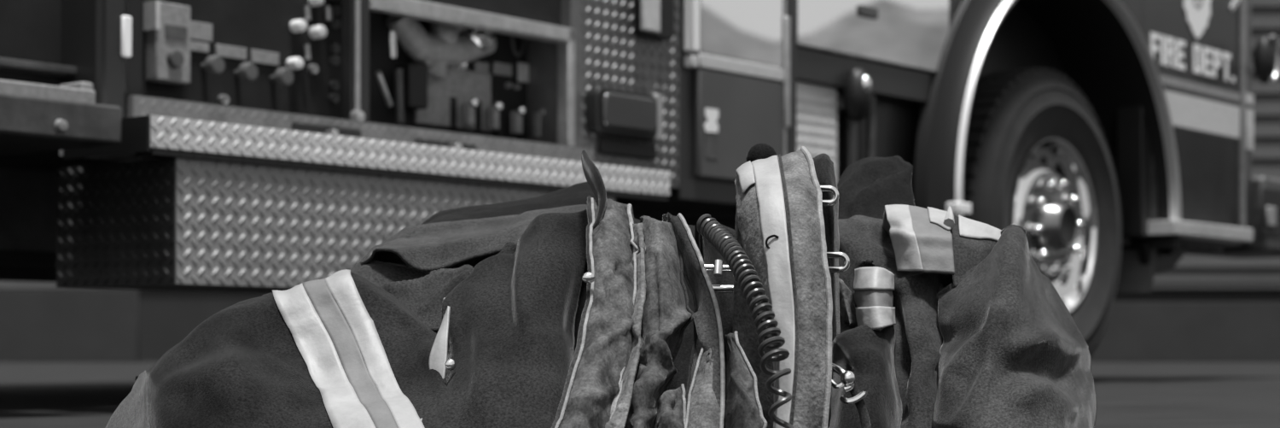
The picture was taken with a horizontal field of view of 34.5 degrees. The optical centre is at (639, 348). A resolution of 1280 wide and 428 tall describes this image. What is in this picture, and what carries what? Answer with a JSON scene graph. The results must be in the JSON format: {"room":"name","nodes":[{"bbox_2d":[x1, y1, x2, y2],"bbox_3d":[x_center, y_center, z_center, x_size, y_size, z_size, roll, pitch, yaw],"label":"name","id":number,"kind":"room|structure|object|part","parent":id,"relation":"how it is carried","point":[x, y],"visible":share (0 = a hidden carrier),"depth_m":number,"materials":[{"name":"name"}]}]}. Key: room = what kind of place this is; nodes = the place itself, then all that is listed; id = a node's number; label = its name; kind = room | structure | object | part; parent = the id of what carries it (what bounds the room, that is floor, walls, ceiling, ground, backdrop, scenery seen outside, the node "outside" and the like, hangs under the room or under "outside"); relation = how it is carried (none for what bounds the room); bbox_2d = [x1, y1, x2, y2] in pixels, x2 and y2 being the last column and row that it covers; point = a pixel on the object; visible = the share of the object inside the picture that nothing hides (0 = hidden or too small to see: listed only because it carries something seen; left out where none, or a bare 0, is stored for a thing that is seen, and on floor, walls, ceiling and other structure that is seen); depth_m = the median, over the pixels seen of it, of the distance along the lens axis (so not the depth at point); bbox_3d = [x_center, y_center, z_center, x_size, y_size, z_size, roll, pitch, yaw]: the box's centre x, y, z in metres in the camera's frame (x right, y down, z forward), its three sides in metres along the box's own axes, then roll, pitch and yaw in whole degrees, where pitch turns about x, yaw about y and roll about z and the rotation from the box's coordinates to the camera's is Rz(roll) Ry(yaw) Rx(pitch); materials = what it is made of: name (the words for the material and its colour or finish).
{"room":"emergency services station","nodes":[
{"label":"emergency services station","id":0,"kind":"room"},
{"bbox_2d":[0,360,1279,427],"bbox_3d":[0.000,0.120,5.000,120.000,0.001,110.000,0,0,0],"label":"ground","id":1,"kind":"structure","parent":0,"point":[33,393],"depth_m":5.63,"materials":[{"name":"concrete"}]},
{"bbox_2d":[105,150,767,427],"bbox_3d":[-0.213,-0.039,2.119,0.648,0.328,0.745,0,0,0],"label":"coat","id":2,"kind":"object","parent":1,"relation":"on","point":[564,307],"visible":1,"depth_m":1.96,"materials":[{"name":"fabric"}]},
{"bbox_3d":[-0.128,-0.010,2.044,0.162,0.267,0.530,0,0,0],"label":"panel","id":3,"kind":"part","parent":2,"relation":"part of","materials":[{"name":"fabric"}]},
{"bbox_2d":[698,224,735,427],"bbox_3d":[0.088,-0.011,2.170,0.057,0.257,0.200,0,0,0],"label":"strap","id":4,"kind":"object","parent":2,"relation":"attached to","point":[721,276],"visible":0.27,"depth_m":2.13,"materials":[{"name":"fabric"}]},
{"bbox_2d":[0,0,1279,356],"bbox_3d":[-0.613,-0.978,6.043,2.612,2.204,8.164,0,0,39],"label":"fire truck","id":5,"kind":"object","parent":1,"relation":"on","point":[250,146],"visible":0.8,"depth_m":4.99,"materials":[{"name":"grey metal"}]},
{"bbox_2d":[0,57,76,76],"bbox_3d":[-1.420,-0.525,3.501,0.050,0.015,1.194,0,0,39],"label":"shelf","id":6,"kind":"object","parent":5,"relation":"attached to","point":[9,66],"depth_m":3.86,"materials":[{"name":"grey metal"}]},
{"bbox_3d":[-1.075,-1.097,3.952,0.220,1.365,0.070,0,0,39],"label":"post","id":7,"kind":"part","parent":5,"relation":"part of","materials":[{"name":"metal"}]},
{"bbox_3d":[-1.039,-1.130,3.997,0.180,1.300,0.045,0,0,39],"label":"panel frame","id":8,"kind":"part","parent":5,"relation":"part of","materials":[{"name":"black plastic"}]},
{"bbox_3d":[-0.951,-0.615,4.157,0.035,0.157,0.088,0,0,39],"label":"instrument plate","id":9,"kind":"part","parent":5,"relation":"part of","materials":[{"name":"grey metal"}]},
{"bbox_3d":[-0.912,-0.619,4.229,0.006,0.019,0.066,0,0,39],"label":"label plate","id":10,"kind":"part","parent":5,"relation":"part of","materials":[{"name":"grey metal"}]},
{"bbox_3d":[-0.907,-0.651,4.234,0.006,0.037,0.071,0,0,39],"label":"label plate","id":11,"kind":"part","parent":5,"relation":"part of","materials":[{"name":"grey metal"}]},
{"bbox_3d":[-0.881,-0.580,4.232,0.050,0.040,0.040,0,0,39],"label":"pull knob","id":12,"kind":"part","parent":5,"relation":"part of","materials":[{"name":"grey"}]},
{"bbox_3d":[-0.853,-0.618,4.301,0.006,0.025,0.080,0,0,39],"label":"label plate","id":13,"kind":"part","parent":5,"relation":"part of","materials":[{"name":"grey metal"}]},
{"bbox_3d":[-0.826,-0.575,4.301,0.050,0.040,0.040,0,0,39],"label":"pull knob","id":14,"kind":"part","parent":5,"relation":"part of","materials":[{"name":"grey"}]},
{"bbox_3d":[-0.796,-0.617,4.372,0.006,0.027,0.075,0,0,39],"label":"label plate","id":15,"kind":"part","parent":5,"relation":"part of","materials":[{"name":"grey metal"}]},
{"bbox_3d":[-0.764,-0.575,4.377,0.050,0.040,0.040,0,0,39],"label":"pull knob","id":16,"kind":"part","parent":5,"relation":"part of","materials":[{"name":"grey"}]},
{"bbox_3d":[-0.686,-1.125,4.545,0.040,1.310,1.260,0,0,39],"label":"pump panel","id":17,"kind":"part","parent":5,"relation":"part of","materials":[{"name":"metal"}]},
{"bbox_3d":[-0.601,-1.135,4.383,0.007,1.290,0.012,0,0,39],"label":"divider trim","id":18,"kind":"part","parent":5,"relation":"part of","materials":[{"name":"metal"}]},
{"bbox_3d":[-0.558,-0.448,4.448,0.062,0.064,1.350,0,0,39],"label":"rail","id":19,"kind":"part","parent":5,"relation":"part of","materials":[{"name":"metal"}]},
{"bbox_3d":[-0.569,-0.577,4.586,0.013,0.073,0.081,0,0,14],"label":"diagonal lever","id":20,"kind":"part","parent":5,"relation":"part of","materials":[{"name":"metal"}]},
{"bbox_3d":[-0.552,-0.677,4.599,0.017,0.058,0.021,0,0,39],"label":"grab rail","id":21,"kind":"part","parent":5,"relation":"part of","materials":[{"name":"silver metal"}]},
{"bbox_3d":[-0.436,-0.585,4.813,0.012,0.140,0.251,0,0,39],"label":"backing plate","id":22,"kind":"part","parent":5,"relation":"part of","materials":[{"name":"grey metal"}]},
{"bbox_3d":[-0.400,-0.544,4.816,0.025,0.056,0.020,0,0,39],"label":"valve handle","id":23,"kind":"part","parent":5,"relation":"part of","materials":[{"name":"grey metal"}]},
{"bbox_3d":[-0.380,-0.748,4.685,0.040,0.035,0.672,0,0,39],"label":"bay rail","id":24,"kind":"part","parent":5,"relation":"part of","materials":[{"name":"metal"}]},
{"bbox_3d":[-0.387,-0.572,4.804,0.024,0.024,0.024,0,0,39],"label":"handle knob","id":25,"kind":"part","parent":5,"relation":"part of","materials":[{"name":"silver metal"}]},
{"bbox_3d":[-0.376,-0.665,4.892,0.006,0.026,0.047,0,0,39],"label":"label plate","id":26,"kind":"part","parent":5,"relation":"part of","materials":[{"name":"grey metal"}]},
{"bbox_3d":[-0.347,-0.545,4.882,0.025,0.055,0.021,0,0,39],"label":"valve handle","id":27,"kind":"part","parent":5,"relation":"part of","materials":[{"name":"grey metal"}]},
{"bbox_3d":[-0.334,-0.572,4.870,0.024,0.024,0.024,0,0,39],"label":"handle knob","id":28,"kind":"part","parent":5,"relation":"part of","materials":[{"name":"silver metal"}]},
{"bbox_3d":[-0.331,-0.670,4.949,0.006,0.029,0.063,0,0,39],"label":"label plate","id":29,"kind":"part","parent":5,"relation":"part of","materials":[{"name":"grey metal"}]},
{"bbox_3d":[-0.296,-0.541,4.944,0.025,0.056,0.021,0,0,39],"label":"valve handle","id":30,"kind":"part","parent":5,"relation":"part of","materials":[{"name":"grey metal"}]},
{"bbox_3d":[-0.284,-0.569,4.932,0.024,0.024,0.024,0,0,39],"label":"handle knob","id":31,"kind":"part","parent":5,"relation":"part of","materials":[{"name":"silver metal"}]},
{"bbox_3d":[-0.272,-0.669,5.022,0.006,0.046,0.074,0,0,39],"label":"label plate","id":32,"kind":"part","parent":5,"relation":"part of","materials":[{"name":"grey metal"}]},
{"bbox_3d":[-0.244,-0.542,5.009,0.025,0.060,0.022,0,0,39],"label":"valve handle","id":33,"kind":"part","parent":5,"relation":"part of","materials":[{"name":"grey metal"}]},
{"bbox_3d":[-0.232,-0.572,4.997,0.024,0.024,0.024,0,0,39],"label":"handle knob","id":34,"kind":"part","parent":5,"relation":"part of","materials":[{"name":"grey metal"}]},
{"bbox_3d":[-0.177,-0.623,4.937,0.040,0.285,0.025,0,0,39],"label":"bay rail","id":35,"kind":"part","parent":5,"relation":"part of","materials":[{"name":"metal"}]},
{"bbox_2d":[584,87,663,141],"bbox_3d":[-0.038,-0.578,5.066,0.190,0.117,0.232,0,0,0],"label":"marker lamp","id":36,"kind":"object","parent":5,"relation":"on","point":[611,113],"depth_m":5.02,"materials":[{"name":"grey plastic"}]},
{"bbox_2d":[598,138,656,159],"bbox_3d":[-0.030,-0.493,5.093,0.011,0.037,0.217,0,0,39],"label":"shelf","id":37,"kind":"object","parent":5,"relation":"attached to","point":[608,148],"depth_m":5.09,"materials":[{"name":"black metal"}]},
{"bbox_3d":[0.149,-1.080,5.564,0.300,1.400,0.525,0,0,39],"label":"locker frame","id":38,"kind":"part","parent":5,"relation":"part of","materials":[{"name":"paint"}]},
{"bbox_3d":[0.131,-0.734,5.281,0.028,0.031,0.029,0,0,39],"label":"edge trim","id":39,"kind":"part","parent":5,"relation":"part of","materials":[{"name":"silver metal"}]},
{"bbox_3d":[0.133,-1.244,5.282,0.030,0.972,0.040,0,0,39],"label":"edge trim","id":40,"kind":"part","parent":5,"relation":"part of","materials":[{"name":"white paint"}]},
{"bbox_3d":[0.264,-0.581,5.451,0.020,0.282,0.374,0,0,39],"label":"locker door","id":41,"kind":"part","parent":5,"relation":"part of","materials":[{"name":"grey paint"}]},
{"bbox_3d":[0.264,-1.244,5.451,0.020,0.972,0.374,0,0,39],"label":"polished panel","id":42,"kind":"part","parent":5,"relation":"part of","materials":[{"name":"silver metal"}]},
{"bbox_3d":[0.397,-0.560,5.805,0.183,0.360,0.304,0,0,39],"label":"pale tread plate","id":43,"kind":"part","parent":5,"relation":"part of","materials":[{"name":"grey metal"}]},
{"bbox_3d":[0.331,-1.090,5.697,0.215,1.380,0.053,0,0,39],"label":"trim","id":44,"kind":"part","parent":5,"relation":"part of","materials":[{"name":"paint"}]},
{"bbox_2d":[842,68,872,122],"bbox_3d":[0.620,-0.722,5.877,0.085,0.154,0.086,0,0,0],"label":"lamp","id":45,"kind":"object","parent":5,"relation":"attached to","point":[857,88],"depth_m":5.85,"materials":[{"name":"black metal"}]},
{"bbox_3d":[0.587,-0.785,6.027,0.200,0.091,0.773,0,0,39],"label":"sill","id":46,"kind":"part","parent":5,"relation":"part of","materials":[{"name":"paint"}]},
{"bbox_3d":[0.657,-0.555,6.161,0.140,0.450,0.577,0,0,39],"label":"recess panel","id":47,"kind":"part","parent":5,"relation":"part of","materials":[{"name":"paint"}]},
{"bbox_3d":[2.033,-1.140,7.738,0.100,1.480,0.885,0,0,39],"label":"cab door","id":48,"kind":"part","parent":5,"relation":"part of","materials":[{"name":"paint"}]},
{"bbox_3d":[2.082,-0.625,7.717,0.003,0.370,0.774,0,0,39],"label":"cab panel","id":49,"kind":"part","parent":5,"relation":"part of","materials":[{"name":"black metal"}]},
{"bbox_3d":[2.353,-1.155,8.046,0.012,1.450,0.029,0,0,39],"label":"door gap trim","id":50,"kind":"part","parent":5,"relation":"part of","materials":[{"name":"grey metal"}]},
{"bbox_2d":[1266,205,1276,226],"bbox_3d":[2.486,-0.520,8.123,0.012,0.080,0.086,0,0,39],"label":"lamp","id":51,"kind":"object","parent":5,"relation":"attached to","point":[1271,210],"depth_m":8.11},
{"bbox_2d":[733,143,1096,427],"bbox_3d":[0.280,-0.049,2.155,0.378,0.349,0.793,0,0,0],"label":"coat","id":52,"kind":"object","parent":1,"relation":"on","point":[944,318],"visible":0.97,"depth_m":1.98,"materials":[{"name":"fabric"}]},
{"bbox_2d":[696,213,794,427],"bbox_3d":[0.100,-0.004,1.822,0.029,0.246,0.265,0,0,-18],"label":"coiled cord","id":53,"kind":"object","parent":52,"relation":"attached to","point":[744,272],"visible":1,"depth_m":1.80,"materials":[{"name":"black plastic"}]},
{"bbox_2d":[831,362,871,427],"bbox_3d":[0.195,0.066,1.837,0.025,0.107,0.083,0,0,-33],"label":"hook","id":54,"kind":"object","parent":52,"relation":"attached to","point":[847,377],"visible":0.96,"depth_m":1.84,"materials":[{"name":"silver metal"}]},
{"bbox_3d":[0.373,-0.002,2.083,0.193,0.245,0.552,0,0,0],"label":"panel","id":55,"kind":"part","parent":52,"relation":"part of","materials":[{"name":"fabric"}]},
{"bbox_2d":[0,0,1279,360],"bbox_3d":[4.000,-2.810,19.140,24.000,5.860,0.320,0,0,0],"label":"wall","id":56,"kind":"structure","parent":0,"point":[1134,330],"depth_m":19.00,"materials":[{"name":"concrete"}]},
{"bbox_2d":[1113,290,1279,301],"bbox_3d":[8.590,-0.485,19.180,14.820,0.110,0.240,0,0,0],"label":"trim","id":57,"kind":"structure","parent":56,"relation":"on","point":[1155,295],"depth_m":19.06,"materials":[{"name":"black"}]},
{"bbox_2d":[1152,281,1279,285],"bbox_3d":[8.590,-0.598,18.967,14.820,0.035,0.024,0,0,0],"label":"trim","id":58,"kind":"structure","parent":56,"relation":"attached to","point":[1154,282],"depth_m":18.96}
]}

